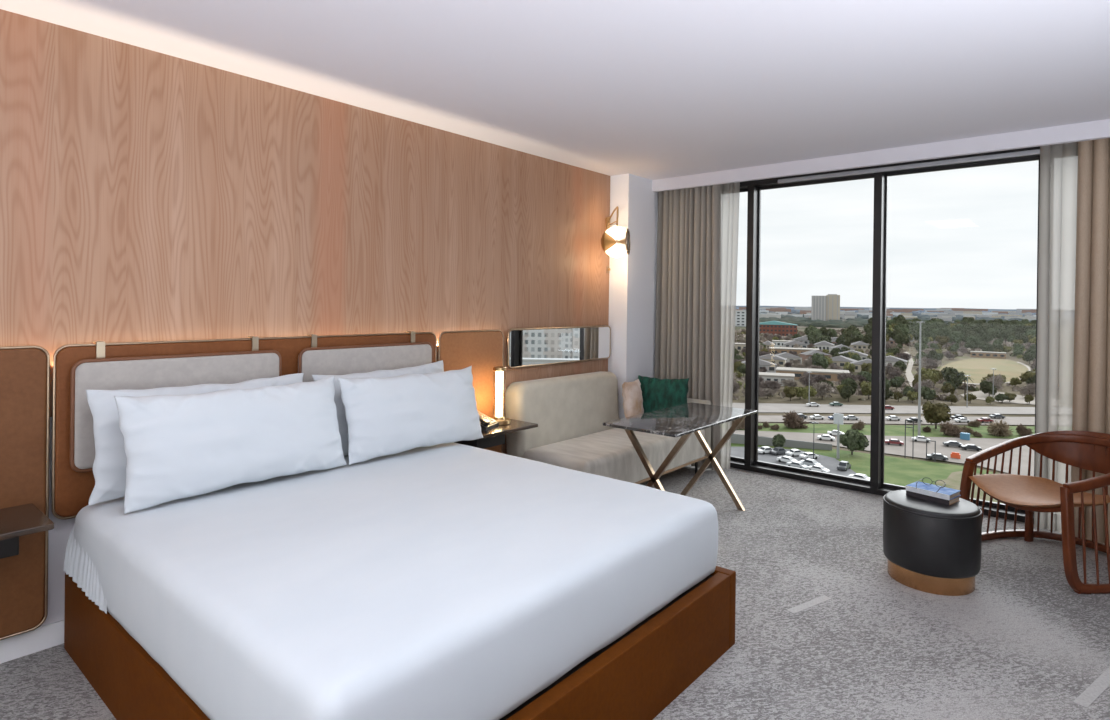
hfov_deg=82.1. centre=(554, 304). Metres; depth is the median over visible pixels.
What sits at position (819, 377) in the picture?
bare tree
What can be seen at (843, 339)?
evergreen tree
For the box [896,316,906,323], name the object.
evergreen tree
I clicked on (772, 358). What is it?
townhouse
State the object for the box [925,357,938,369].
bare tree
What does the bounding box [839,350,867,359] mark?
house
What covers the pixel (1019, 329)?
evergreen tree
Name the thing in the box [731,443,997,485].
verge
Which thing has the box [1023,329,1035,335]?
evergreen tree
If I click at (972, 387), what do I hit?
undergrowth
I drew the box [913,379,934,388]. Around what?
bare tree
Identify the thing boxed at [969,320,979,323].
evergreen tree
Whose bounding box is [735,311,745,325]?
white office
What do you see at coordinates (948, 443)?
car
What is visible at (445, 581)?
mattress
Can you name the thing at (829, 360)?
tree
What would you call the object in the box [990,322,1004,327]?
evergreen tree
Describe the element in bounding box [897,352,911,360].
bare tree
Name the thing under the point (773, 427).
shrub
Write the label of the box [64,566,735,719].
platform bed
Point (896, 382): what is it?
evergreen tree
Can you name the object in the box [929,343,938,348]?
evergreen tree
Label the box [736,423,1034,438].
median
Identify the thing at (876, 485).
window
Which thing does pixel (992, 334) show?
evergreen tree
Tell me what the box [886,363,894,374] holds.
bare tree
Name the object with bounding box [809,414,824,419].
car
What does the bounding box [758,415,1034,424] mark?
road
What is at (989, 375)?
tree
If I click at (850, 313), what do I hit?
warehouse
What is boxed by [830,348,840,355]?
evergreen tree
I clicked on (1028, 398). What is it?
tree
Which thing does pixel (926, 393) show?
evergreen tree
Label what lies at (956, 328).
evergreen tree
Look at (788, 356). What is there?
townhouse
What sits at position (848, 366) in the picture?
tree
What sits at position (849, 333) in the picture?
evergreen tree
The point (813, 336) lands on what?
evergreen tree
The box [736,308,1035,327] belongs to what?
woodland
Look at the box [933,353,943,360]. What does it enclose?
evergreen tree
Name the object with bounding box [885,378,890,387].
evergreen tree
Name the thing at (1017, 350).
evergreen tree
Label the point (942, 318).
warehouse
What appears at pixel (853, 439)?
evergreen tree
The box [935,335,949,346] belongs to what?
tree
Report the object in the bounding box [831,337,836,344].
house
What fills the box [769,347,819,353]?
house
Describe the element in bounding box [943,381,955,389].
evergreen tree
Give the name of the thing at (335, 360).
cushion
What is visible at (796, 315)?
warehouse
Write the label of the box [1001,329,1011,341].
evergreen tree
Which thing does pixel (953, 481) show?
scrub
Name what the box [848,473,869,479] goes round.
car
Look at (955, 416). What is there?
car
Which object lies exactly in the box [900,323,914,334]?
evergreen tree
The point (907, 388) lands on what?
evergreen tree
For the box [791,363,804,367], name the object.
bare tree
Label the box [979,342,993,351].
evergreen tree
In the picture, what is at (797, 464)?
car
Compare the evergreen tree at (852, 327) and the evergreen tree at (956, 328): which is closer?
the evergreen tree at (852, 327)
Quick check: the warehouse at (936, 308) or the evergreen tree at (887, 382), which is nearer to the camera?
the evergreen tree at (887, 382)
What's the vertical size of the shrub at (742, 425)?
5.588 m
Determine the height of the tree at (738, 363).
7.297 m
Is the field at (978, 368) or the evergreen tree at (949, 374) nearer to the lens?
the evergreen tree at (949, 374)
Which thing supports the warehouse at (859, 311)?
on the ground
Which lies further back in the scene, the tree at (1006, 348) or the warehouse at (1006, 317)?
the warehouse at (1006, 317)
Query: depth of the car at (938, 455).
155.15 m
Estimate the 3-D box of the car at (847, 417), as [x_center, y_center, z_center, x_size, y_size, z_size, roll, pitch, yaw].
[97.013,37.129,208.870,4.600,1.432,1.920,1,0,-2]
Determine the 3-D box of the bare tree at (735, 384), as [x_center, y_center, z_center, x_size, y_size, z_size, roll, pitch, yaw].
[72.139,33.654,260.909,8.776,8.713,8.650,1,0,-5]
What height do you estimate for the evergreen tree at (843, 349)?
6.965 m
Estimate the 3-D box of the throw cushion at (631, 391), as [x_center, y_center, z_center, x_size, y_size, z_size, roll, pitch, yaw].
[0.698,0.875,5.672,0.142,0.400,0.274,1,0,35]
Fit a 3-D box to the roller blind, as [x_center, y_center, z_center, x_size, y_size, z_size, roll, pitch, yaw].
[2.732,-1.075,5.009,1.980,0.034,0.022,1,0,40]
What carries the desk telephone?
on the shelf at (495, 436)
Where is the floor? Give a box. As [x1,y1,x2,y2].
[0,465,1109,719]
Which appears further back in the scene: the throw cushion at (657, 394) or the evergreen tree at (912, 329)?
the evergreen tree at (912, 329)
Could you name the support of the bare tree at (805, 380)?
on the ground
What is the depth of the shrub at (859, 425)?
192.76 m
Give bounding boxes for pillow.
[86,373,303,505]
[114,375,346,513]
[312,360,443,455]
[338,366,482,464]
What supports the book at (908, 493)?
on the ottoman
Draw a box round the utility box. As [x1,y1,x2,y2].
[960,432,969,439]
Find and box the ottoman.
[883,490,982,595]
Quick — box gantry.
[904,420,935,461]
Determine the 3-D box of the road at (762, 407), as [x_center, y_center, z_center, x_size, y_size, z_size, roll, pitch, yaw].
[141.902,38.320,234.631,147.440,0.001,144.728,1,0,40]
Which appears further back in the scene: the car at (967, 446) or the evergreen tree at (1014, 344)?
the evergreen tree at (1014, 344)
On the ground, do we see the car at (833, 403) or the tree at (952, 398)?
the tree at (952, 398)
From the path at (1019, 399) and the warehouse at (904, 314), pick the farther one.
the warehouse at (904, 314)
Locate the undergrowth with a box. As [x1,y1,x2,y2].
[733,328,1034,400]
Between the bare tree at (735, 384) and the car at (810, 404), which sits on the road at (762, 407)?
the car at (810, 404)
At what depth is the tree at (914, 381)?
281.97 m
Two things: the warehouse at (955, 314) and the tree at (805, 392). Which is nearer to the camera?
the tree at (805, 392)
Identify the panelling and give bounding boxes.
[0,9,609,454]
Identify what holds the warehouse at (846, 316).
on the ground
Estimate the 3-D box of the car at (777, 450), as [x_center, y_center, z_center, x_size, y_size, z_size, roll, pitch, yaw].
[56.097,36.718,159.583,4.600,1.648,1.920,1,0,-26]
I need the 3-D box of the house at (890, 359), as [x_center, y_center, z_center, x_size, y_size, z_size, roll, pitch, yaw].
[207.691,35.660,395.073,19.200,7.500,13.200,1,0,28]
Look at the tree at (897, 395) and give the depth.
250.97 m
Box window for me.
[730,146,1039,522]
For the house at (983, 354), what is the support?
on the ground
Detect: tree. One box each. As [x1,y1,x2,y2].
[733,378,740,392]
[734,355,743,359]
[734,361,744,370]
[734,370,741,379]
[736,364,744,375]
[738,337,745,342]
[742,387,766,398]
[759,351,769,355]
[759,380,781,392]
[763,388,775,398]
[772,434,785,446]
[781,379,797,386]
[783,386,798,400]
[784,362,792,367]
[789,359,799,363]
[791,334,801,338]
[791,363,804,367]
[795,387,804,398]
[798,372,813,385]
[801,357,812,367]
[801,377,816,385]
[801,386,816,399]
[807,326,818,332]
[807,331,822,345]
[808,365,823,368]
[810,382,833,398]
[812,353,828,368]
[813,374,826,381]
[817,335,831,342]
[818,380,831,393]
[819,327,831,336]
[825,356,832,364]
[829,328,836,336]
[829,363,842,369]
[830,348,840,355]
[835,334,851,346]
[836,371,858,382]
[836,384,849,398]
[839,353,849,357]
[839,384,855,401]
[840,428,869,454]
[841,346,849,351]
[841,378,857,391]
[843,330,858,342]
[843,362,854,372]
[847,325,859,331]
[852,354,861,360]
[853,330,862,340]
[854,374,866,381]
[860,371,870,381]
[860,381,870,398]
[861,362,871,371]
[862,333,871,343]
[863,324,871,333]
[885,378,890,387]
[885,387,892,401]
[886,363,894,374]
[887,319,895,324]
[888,371,900,378]
[889,367,902,374]
[889,377,904,388]
[890,347,899,354]
[891,329,900,337]
[892,332,910,346]
[894,360,906,371]
[894,391,902,401]
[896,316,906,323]
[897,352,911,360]
[898,327,912,334]
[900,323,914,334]
[903,386,915,400]
[907,391,917,402]
[911,321,918,327]
[912,379,922,387]
[913,328,926,341]
[913,374,928,380]
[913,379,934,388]
[914,323,927,330]
[914,342,929,351]
[915,351,926,359]
[917,386,935,400]
[918,336,930,342]
[921,348,931,353]
[921,367,937,374]
[922,401,950,428]
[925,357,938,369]
[926,340,937,346]
[928,350,936,356]
[928,372,939,385]
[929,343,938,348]
[930,322,947,329]
[931,319,943,324]
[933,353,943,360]
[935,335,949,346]
[940,383,954,393]
[941,327,953,335]
[941,367,964,386]
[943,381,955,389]
[945,351,954,359]
[945,394,957,403]
[950,345,958,351]
[954,326,961,330]
[956,346,967,352]
[957,377,973,396]
[964,341,974,348]
[964,393,976,402]
[965,336,979,344]
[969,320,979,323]
[969,324,979,332]
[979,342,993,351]
[979,381,996,396]
[981,374,995,381]
[982,329,1002,341]
[983,374,1004,389]
[985,396,994,402]
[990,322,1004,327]
[991,343,1003,351]
[993,339,1001,344]
[994,393,1008,401]
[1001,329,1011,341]
[1002,320,1014,327]
[1003,346,1011,352]
[1005,392,1016,401]
[1007,335,1016,341]
[1010,377,1021,385]
[1013,339,1022,344]
[1013,343,1024,348]
[1013,346,1023,355]
[1015,326,1025,333]
[1016,321,1024,326]
[1018,334,1028,344]
[1018,383,1034,395]
[1019,370,1035,381]
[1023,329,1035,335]
[1023,348,1035,363]
[1024,394,1034,403]
[1025,375,1035,384]
[1029,337,1035,343]
[1029,358,1035,369]
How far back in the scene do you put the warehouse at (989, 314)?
2395.76 m
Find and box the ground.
[732,308,1034,473]
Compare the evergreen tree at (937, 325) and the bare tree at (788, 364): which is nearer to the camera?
the bare tree at (788, 364)
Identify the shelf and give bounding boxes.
[0,503,53,558]
[454,419,537,448]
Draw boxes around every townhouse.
[741,359,777,372]
[759,354,786,366]
[775,352,801,363]
[783,340,806,347]
[799,350,829,360]
[828,355,856,367]
[829,344,854,351]
[849,341,869,349]
[850,359,871,371]
[889,338,904,345]
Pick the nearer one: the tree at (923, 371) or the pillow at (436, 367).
the pillow at (436, 367)
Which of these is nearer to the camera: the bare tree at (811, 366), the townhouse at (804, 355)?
the bare tree at (811, 366)
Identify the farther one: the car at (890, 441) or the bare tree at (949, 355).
the bare tree at (949, 355)
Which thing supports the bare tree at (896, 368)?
on the ground
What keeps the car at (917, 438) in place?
on the road at (919, 451)
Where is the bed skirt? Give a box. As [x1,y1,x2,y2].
[63,524,106,613]
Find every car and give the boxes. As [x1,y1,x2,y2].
[758,446,772,453]
[770,447,786,455]
[776,456,796,461]
[785,449,803,456]
[786,461,807,468]
[799,452,818,458]
[799,458,820,465]
[806,402,819,406]
[806,465,829,472]
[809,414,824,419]
[817,434,834,440]
[827,430,844,435]
[829,402,842,405]
[837,461,850,470]
[844,415,858,419]
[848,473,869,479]
[885,405,894,409]
[885,415,900,420]
[885,439,903,445]
[906,417,922,422]
[911,436,930,442]
[927,453,947,460]
[943,440,962,447]
[950,415,966,418]
[953,417,970,422]
[960,444,981,450]
[978,417,993,422]
[989,414,1004,418]
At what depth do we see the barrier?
157.29 m
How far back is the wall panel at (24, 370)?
2.65 m
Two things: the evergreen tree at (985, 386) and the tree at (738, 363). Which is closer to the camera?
the evergreen tree at (985, 386)
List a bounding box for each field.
[939,358,1028,383]
[963,362,1030,384]
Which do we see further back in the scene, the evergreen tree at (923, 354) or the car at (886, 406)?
the evergreen tree at (923, 354)
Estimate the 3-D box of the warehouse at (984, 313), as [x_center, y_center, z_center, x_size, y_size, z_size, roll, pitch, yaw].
[2019.487,45.580,3011.138,122.559,16.492,38.190,1,0,34]
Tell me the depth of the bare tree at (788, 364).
367.94 m
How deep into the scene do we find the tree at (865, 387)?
256.55 m
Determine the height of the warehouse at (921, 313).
15.328 m
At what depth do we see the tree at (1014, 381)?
299.68 m
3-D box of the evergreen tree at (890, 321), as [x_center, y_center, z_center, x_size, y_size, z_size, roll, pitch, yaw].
[541.035,33.041,1028.971,14.973,17.401,16.857,1,0,-38]
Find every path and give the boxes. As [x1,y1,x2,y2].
[904,352,913,386]
[960,390,1034,404]
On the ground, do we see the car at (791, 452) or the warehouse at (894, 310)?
the warehouse at (894, 310)
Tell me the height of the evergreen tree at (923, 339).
10.856 m
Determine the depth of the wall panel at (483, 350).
4.60 m
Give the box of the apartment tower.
[811,294,839,320]
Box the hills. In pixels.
[736,306,1015,310]
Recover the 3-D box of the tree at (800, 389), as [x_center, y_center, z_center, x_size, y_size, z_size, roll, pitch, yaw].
[98.092,35.594,255.572,5.314,5.276,6.216,1,0,38]
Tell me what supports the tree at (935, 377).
on the ground
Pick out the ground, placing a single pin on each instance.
(853, 400)
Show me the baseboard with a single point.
(49, 635)
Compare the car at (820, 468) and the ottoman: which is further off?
the car at (820, 468)
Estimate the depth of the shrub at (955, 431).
185.03 m
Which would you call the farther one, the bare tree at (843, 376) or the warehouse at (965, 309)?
the warehouse at (965, 309)
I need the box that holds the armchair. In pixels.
[959,430,1109,593]
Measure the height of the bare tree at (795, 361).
6.144 m
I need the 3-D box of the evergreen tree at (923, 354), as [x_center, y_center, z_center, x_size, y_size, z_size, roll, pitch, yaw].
[247.797,35.573,430.822,7.915,8.121,5.143,1,0,2]
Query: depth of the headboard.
2.86 m
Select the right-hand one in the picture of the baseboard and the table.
the table
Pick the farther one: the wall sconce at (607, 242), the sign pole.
the sign pole
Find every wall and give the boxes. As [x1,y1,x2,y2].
[40,417,75,626]
[653,192,657,377]
[731,433,831,449]
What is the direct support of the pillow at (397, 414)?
on the mattress
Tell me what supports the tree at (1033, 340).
on the ground
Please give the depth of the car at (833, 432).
182.70 m
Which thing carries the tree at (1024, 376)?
on the ground
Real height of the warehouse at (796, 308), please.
25.986 m
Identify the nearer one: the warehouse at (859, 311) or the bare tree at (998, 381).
the bare tree at (998, 381)
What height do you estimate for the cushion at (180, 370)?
0.565 m
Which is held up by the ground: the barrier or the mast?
the mast
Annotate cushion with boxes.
[70,336,281,472]
[298,331,432,381]
[622,379,643,416]
[638,375,688,412]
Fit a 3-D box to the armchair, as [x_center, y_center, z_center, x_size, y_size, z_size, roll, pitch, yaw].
[3.028,1.175,3.832,0.849,0.751,0.823,1,0,-16]
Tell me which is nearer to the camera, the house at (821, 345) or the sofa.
the sofa
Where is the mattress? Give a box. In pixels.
[63,442,717,719]
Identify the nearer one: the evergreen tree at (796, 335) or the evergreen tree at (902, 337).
the evergreen tree at (902, 337)
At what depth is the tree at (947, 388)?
265.08 m
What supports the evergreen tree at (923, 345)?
on the ground
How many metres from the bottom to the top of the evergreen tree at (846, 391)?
7.138 m
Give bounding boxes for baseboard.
[0,620,63,663]
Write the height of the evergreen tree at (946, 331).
17.076 m
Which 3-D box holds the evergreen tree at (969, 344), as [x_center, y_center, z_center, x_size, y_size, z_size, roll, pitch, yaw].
[360.754,36.160,555.073,9.106,8.897,8.088,1,0,-26]
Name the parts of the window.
sill rail, head rail, sill rail, head rail, sill rail, head rail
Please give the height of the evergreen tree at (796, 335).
9.373 m
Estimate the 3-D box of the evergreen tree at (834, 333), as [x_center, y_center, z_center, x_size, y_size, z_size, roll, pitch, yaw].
[308.594,33.262,708.980,11.854,12.856,10.529,1,0,1]
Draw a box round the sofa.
[505,371,710,483]
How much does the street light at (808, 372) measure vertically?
12.250 m
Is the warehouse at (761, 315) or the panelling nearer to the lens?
the panelling
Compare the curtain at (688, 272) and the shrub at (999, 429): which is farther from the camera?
the shrub at (999, 429)
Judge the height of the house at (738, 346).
7.200 m
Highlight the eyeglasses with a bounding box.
[916,477,945,492]
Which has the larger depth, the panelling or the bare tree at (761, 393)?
the bare tree at (761, 393)
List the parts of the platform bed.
panel, foot panel, panel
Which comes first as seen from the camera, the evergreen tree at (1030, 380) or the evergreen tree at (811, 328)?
the evergreen tree at (1030, 380)
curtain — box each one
[654,184,720,469]
[720,182,739,468]
[1034,142,1077,532]
[1071,138,1109,545]
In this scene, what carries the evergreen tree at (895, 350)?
on the ground
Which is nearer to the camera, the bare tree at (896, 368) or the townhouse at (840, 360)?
the bare tree at (896, 368)
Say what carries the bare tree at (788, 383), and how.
on the ground
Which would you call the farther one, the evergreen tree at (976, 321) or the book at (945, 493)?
the evergreen tree at (976, 321)
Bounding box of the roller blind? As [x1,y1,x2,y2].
[778,149,1039,183]
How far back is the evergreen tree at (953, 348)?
512.64 m
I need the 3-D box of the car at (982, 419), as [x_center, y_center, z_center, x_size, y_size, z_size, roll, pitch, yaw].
[139.836,37.647,207.256,4.600,1.432,1.920,1,0,-2]
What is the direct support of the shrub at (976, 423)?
on the median
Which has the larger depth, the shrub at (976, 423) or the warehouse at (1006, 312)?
the warehouse at (1006, 312)
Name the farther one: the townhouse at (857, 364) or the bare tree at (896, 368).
the townhouse at (857, 364)
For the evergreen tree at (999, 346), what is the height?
9.623 m
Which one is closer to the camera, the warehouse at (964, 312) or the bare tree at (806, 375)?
the bare tree at (806, 375)
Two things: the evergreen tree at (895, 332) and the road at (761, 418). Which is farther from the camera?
the evergreen tree at (895, 332)
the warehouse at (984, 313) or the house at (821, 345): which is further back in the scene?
the warehouse at (984, 313)
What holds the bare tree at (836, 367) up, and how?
on the ground
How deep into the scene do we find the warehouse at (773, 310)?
2963.42 m
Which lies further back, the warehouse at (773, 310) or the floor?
the warehouse at (773, 310)
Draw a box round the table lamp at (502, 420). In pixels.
[492,366,510,424]
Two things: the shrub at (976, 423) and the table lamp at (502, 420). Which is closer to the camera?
the table lamp at (502, 420)
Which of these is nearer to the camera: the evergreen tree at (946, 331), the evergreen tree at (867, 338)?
the evergreen tree at (867, 338)
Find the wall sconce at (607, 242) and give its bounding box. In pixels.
[601,206,629,256]
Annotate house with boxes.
[735,343,759,350]
[759,372,794,385]
[763,341,774,348]
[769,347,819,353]
[772,340,789,346]
[775,367,849,381]
[793,335,808,344]
[814,341,833,352]
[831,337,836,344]
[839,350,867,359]
[886,355,907,368]
[970,351,1006,358]
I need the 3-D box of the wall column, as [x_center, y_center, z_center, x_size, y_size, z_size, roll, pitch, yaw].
[0.718,0.164,6.012,0.211,2.697,0.455,1,0,40]
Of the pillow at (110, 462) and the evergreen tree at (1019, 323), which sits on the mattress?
the pillow at (110, 462)
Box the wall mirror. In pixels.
[507,325,610,368]
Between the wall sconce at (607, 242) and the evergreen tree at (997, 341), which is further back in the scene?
the evergreen tree at (997, 341)
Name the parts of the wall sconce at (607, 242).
wall plate, arm, glass, glass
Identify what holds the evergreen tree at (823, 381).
on the ground
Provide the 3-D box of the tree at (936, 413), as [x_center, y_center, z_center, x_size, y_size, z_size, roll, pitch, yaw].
[117.651,34.381,195.892,7.540,8.838,8.820,1,0,-18]
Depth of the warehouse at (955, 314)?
2401.02 m
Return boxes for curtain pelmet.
[652,119,1109,191]
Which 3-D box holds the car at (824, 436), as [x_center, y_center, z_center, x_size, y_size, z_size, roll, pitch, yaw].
[75.168,36.957,176.761,4.600,1.432,1.920,1,0,23]
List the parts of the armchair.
leg, seat rail, leg, arm rail, seat, backrest, leg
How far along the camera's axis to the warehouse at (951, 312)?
2921.76 m
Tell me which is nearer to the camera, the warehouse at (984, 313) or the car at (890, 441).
the car at (890, 441)
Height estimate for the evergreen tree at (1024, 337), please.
12.198 m
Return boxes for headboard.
[51,332,436,519]
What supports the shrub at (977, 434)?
on the median
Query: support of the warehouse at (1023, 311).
on the ground
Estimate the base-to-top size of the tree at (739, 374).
6.008 m
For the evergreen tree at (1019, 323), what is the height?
16.693 m
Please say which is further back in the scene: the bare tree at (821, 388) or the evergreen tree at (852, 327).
the evergreen tree at (852, 327)
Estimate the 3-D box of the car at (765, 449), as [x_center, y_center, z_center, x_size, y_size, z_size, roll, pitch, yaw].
[53.141,36.716,160.487,4.600,1.576,1.920,1,0,-21]
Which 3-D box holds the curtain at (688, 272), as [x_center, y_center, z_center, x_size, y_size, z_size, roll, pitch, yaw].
[1.239,0.193,6.019,0.685,2.628,0.095,1,0,40]
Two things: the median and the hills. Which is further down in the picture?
the median
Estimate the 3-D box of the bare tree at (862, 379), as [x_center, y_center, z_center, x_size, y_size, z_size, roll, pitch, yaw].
[147.349,36.100,307.856,5.617,5.069,5.699,1,0,-21]
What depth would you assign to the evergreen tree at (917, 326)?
830.38 m
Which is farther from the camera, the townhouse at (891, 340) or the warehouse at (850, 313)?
the warehouse at (850, 313)
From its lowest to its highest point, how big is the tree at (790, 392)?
6.059 m
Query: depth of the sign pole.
155.95 m
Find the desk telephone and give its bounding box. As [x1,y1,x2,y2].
[477,410,498,430]
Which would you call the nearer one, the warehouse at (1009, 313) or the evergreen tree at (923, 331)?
the evergreen tree at (923, 331)
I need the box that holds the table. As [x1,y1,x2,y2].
[603,402,756,510]
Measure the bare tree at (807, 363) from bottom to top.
9.099 m
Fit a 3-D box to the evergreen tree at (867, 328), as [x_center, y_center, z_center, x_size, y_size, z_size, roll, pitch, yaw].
[376.751,32.416,764.623,12.210,16.099,13.746,1,0,-31]
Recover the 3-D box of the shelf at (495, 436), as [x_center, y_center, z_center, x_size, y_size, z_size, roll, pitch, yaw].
[-0.442,0.908,4.443,0.370,0.120,0.570,1,0,40]
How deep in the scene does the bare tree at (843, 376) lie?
293.63 m
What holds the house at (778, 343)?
on the ground
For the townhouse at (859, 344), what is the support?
on the ground
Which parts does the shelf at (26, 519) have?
shelf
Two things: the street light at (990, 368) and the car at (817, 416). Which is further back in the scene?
the street light at (990, 368)
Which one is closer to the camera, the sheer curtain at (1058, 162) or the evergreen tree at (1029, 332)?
the sheer curtain at (1058, 162)
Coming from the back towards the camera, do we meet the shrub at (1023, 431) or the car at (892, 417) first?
the car at (892, 417)
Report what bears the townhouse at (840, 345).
on the ground
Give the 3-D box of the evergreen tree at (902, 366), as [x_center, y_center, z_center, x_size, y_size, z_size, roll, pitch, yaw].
[190.141,35.054,351.564,6.904,8.099,7.772,1,0,28]
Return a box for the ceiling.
[0,0,1109,179]
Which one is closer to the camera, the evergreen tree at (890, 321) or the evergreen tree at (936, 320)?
the evergreen tree at (890, 321)
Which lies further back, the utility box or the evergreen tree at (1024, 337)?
the evergreen tree at (1024, 337)
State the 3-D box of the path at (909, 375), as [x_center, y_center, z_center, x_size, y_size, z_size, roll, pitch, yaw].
[228.284,38.926,406.163,77.158,0.001,315.439,1,0,40]
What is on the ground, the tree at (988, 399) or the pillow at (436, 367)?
the tree at (988, 399)
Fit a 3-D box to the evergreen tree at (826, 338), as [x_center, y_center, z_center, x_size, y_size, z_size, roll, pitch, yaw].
[227.470,32.726,537.730,12.673,12.946,14.267,1,0,43]
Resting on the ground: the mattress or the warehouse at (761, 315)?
the warehouse at (761, 315)
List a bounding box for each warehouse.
[760,314,780,317]
[770,309,790,312]
[783,314,802,316]
[795,307,810,309]
[840,308,863,310]
[845,312,856,316]
[845,315,854,318]
[858,310,868,312]
[887,309,911,312]
[901,313,911,315]
[921,313,947,314]
[930,317,951,320]
[936,308,950,309]
[944,311,962,313]
[955,314,978,315]
[963,311,981,314]
[965,309,987,310]
[977,315,991,317]
[982,312,997,314]
[989,314,1021,315]
[992,311,1007,313]
[1005,316,1035,319]
[1009,313,1031,314]
[1022,310,1035,312]
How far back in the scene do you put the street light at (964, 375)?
237.59 m
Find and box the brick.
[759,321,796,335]
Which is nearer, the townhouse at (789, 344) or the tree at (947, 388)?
the tree at (947, 388)
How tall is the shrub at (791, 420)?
6.461 m
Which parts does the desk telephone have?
panel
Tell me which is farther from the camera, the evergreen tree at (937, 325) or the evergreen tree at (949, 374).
the evergreen tree at (937, 325)
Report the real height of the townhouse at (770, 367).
8.000 m
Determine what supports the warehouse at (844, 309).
on the ground
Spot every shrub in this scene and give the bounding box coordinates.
[732,419,744,429]
[762,421,769,427]
[770,424,779,429]
[782,410,808,428]
[850,420,864,429]
[922,426,930,432]
[938,421,965,437]
[962,425,973,433]
[967,419,980,426]
[972,431,982,436]
[985,420,1013,436]
[1015,423,1033,435]
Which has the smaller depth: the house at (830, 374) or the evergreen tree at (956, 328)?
the house at (830, 374)
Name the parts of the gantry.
post, post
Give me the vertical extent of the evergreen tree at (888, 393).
6.099 m
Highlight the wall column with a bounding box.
[608,173,654,418]
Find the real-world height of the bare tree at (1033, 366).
9.956 m
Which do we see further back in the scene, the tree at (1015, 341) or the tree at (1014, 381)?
the tree at (1015, 341)
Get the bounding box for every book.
[906,481,960,499]
[906,491,959,504]
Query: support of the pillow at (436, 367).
on the mattress
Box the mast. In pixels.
[918,322,924,435]
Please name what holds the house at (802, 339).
on the ground
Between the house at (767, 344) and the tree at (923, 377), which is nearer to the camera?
the tree at (923, 377)
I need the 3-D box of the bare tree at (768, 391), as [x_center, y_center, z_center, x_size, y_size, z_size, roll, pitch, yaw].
[84.920,35.689,255.537,7.171,4.708,7.190,1,0,-16]
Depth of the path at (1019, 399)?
264.63 m
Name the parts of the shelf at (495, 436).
shelf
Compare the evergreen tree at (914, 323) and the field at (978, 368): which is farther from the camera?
the evergreen tree at (914, 323)
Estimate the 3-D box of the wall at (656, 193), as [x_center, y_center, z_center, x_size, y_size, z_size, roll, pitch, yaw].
[0.998,0.167,6.388,0.151,2.697,0.480,1,0,40]
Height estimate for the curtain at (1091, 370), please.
2.628 m
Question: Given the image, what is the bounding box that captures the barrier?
[951,452,960,458]
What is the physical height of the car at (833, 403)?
1.432 m
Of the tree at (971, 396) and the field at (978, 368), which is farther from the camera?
the field at (978, 368)
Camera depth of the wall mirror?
5.27 m
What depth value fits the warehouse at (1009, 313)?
2758.84 m
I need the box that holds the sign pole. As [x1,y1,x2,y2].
[834,413,843,458]
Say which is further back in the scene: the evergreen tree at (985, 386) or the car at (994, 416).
the evergreen tree at (985, 386)
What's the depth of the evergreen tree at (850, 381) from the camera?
262.60 m
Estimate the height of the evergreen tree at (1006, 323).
20.576 m
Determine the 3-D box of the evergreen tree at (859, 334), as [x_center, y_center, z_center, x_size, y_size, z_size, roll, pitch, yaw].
[297.394,32.680,627.991,9.987,14.537,15.369,1,0,-5]
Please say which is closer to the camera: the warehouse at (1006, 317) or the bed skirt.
the bed skirt
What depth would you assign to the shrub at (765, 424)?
194.51 m
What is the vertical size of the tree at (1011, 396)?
4.104 m
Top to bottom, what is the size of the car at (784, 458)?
1.432 m
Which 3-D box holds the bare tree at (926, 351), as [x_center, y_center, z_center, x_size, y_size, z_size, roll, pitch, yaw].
[274.382,35.894,466.805,11.565,7.959,11.596,1,0,12]
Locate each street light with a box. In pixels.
[808,372,811,402]
[809,421,818,458]
[964,375,970,406]
[990,368,996,401]
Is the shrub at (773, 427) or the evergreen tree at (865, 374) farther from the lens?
the evergreen tree at (865, 374)
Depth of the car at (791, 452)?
157.44 m
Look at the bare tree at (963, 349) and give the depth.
503.53 m
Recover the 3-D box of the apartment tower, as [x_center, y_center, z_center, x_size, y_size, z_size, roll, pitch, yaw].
[642.428,8.535,1512.988,61.731,64.918,29.500,1,0,23]
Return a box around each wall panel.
[0,346,49,639]
[438,330,503,452]
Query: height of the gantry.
9.500 m
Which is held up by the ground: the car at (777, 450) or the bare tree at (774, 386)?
the bare tree at (774, 386)
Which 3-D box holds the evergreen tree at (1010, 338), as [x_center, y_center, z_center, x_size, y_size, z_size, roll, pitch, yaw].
[476.170,36.822,664.483,7.305,9.951,11.242,1,0,4]
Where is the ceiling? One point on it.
(649, 89)
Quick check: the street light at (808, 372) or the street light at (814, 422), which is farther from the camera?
the street light at (808, 372)
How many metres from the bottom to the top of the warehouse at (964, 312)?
22.151 m
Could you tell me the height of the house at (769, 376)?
5.200 m
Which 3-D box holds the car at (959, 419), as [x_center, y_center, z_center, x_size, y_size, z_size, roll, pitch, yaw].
[132.042,37.555,206.761,4.600,1.432,1.920,1,0,-2]
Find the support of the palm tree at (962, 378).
on the ground
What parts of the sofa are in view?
backrest, seat, trim, leg, arm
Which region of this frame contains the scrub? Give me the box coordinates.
[934,471,1002,503]
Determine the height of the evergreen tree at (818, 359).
11.645 m
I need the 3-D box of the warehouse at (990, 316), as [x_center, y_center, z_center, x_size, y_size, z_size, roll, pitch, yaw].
[1305.578,40.220,1939.047,38.799,16.080,27.473,1,0,34]
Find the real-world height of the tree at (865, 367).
7.339 m
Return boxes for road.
[732,403,1034,413]
[734,430,1033,475]
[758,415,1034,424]
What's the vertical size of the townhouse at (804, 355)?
8.000 m
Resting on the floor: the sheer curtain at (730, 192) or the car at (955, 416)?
the sheer curtain at (730, 192)
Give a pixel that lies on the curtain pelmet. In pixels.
(1093, 130)
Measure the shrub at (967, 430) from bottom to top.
2.732 m
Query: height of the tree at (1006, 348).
6.872 m

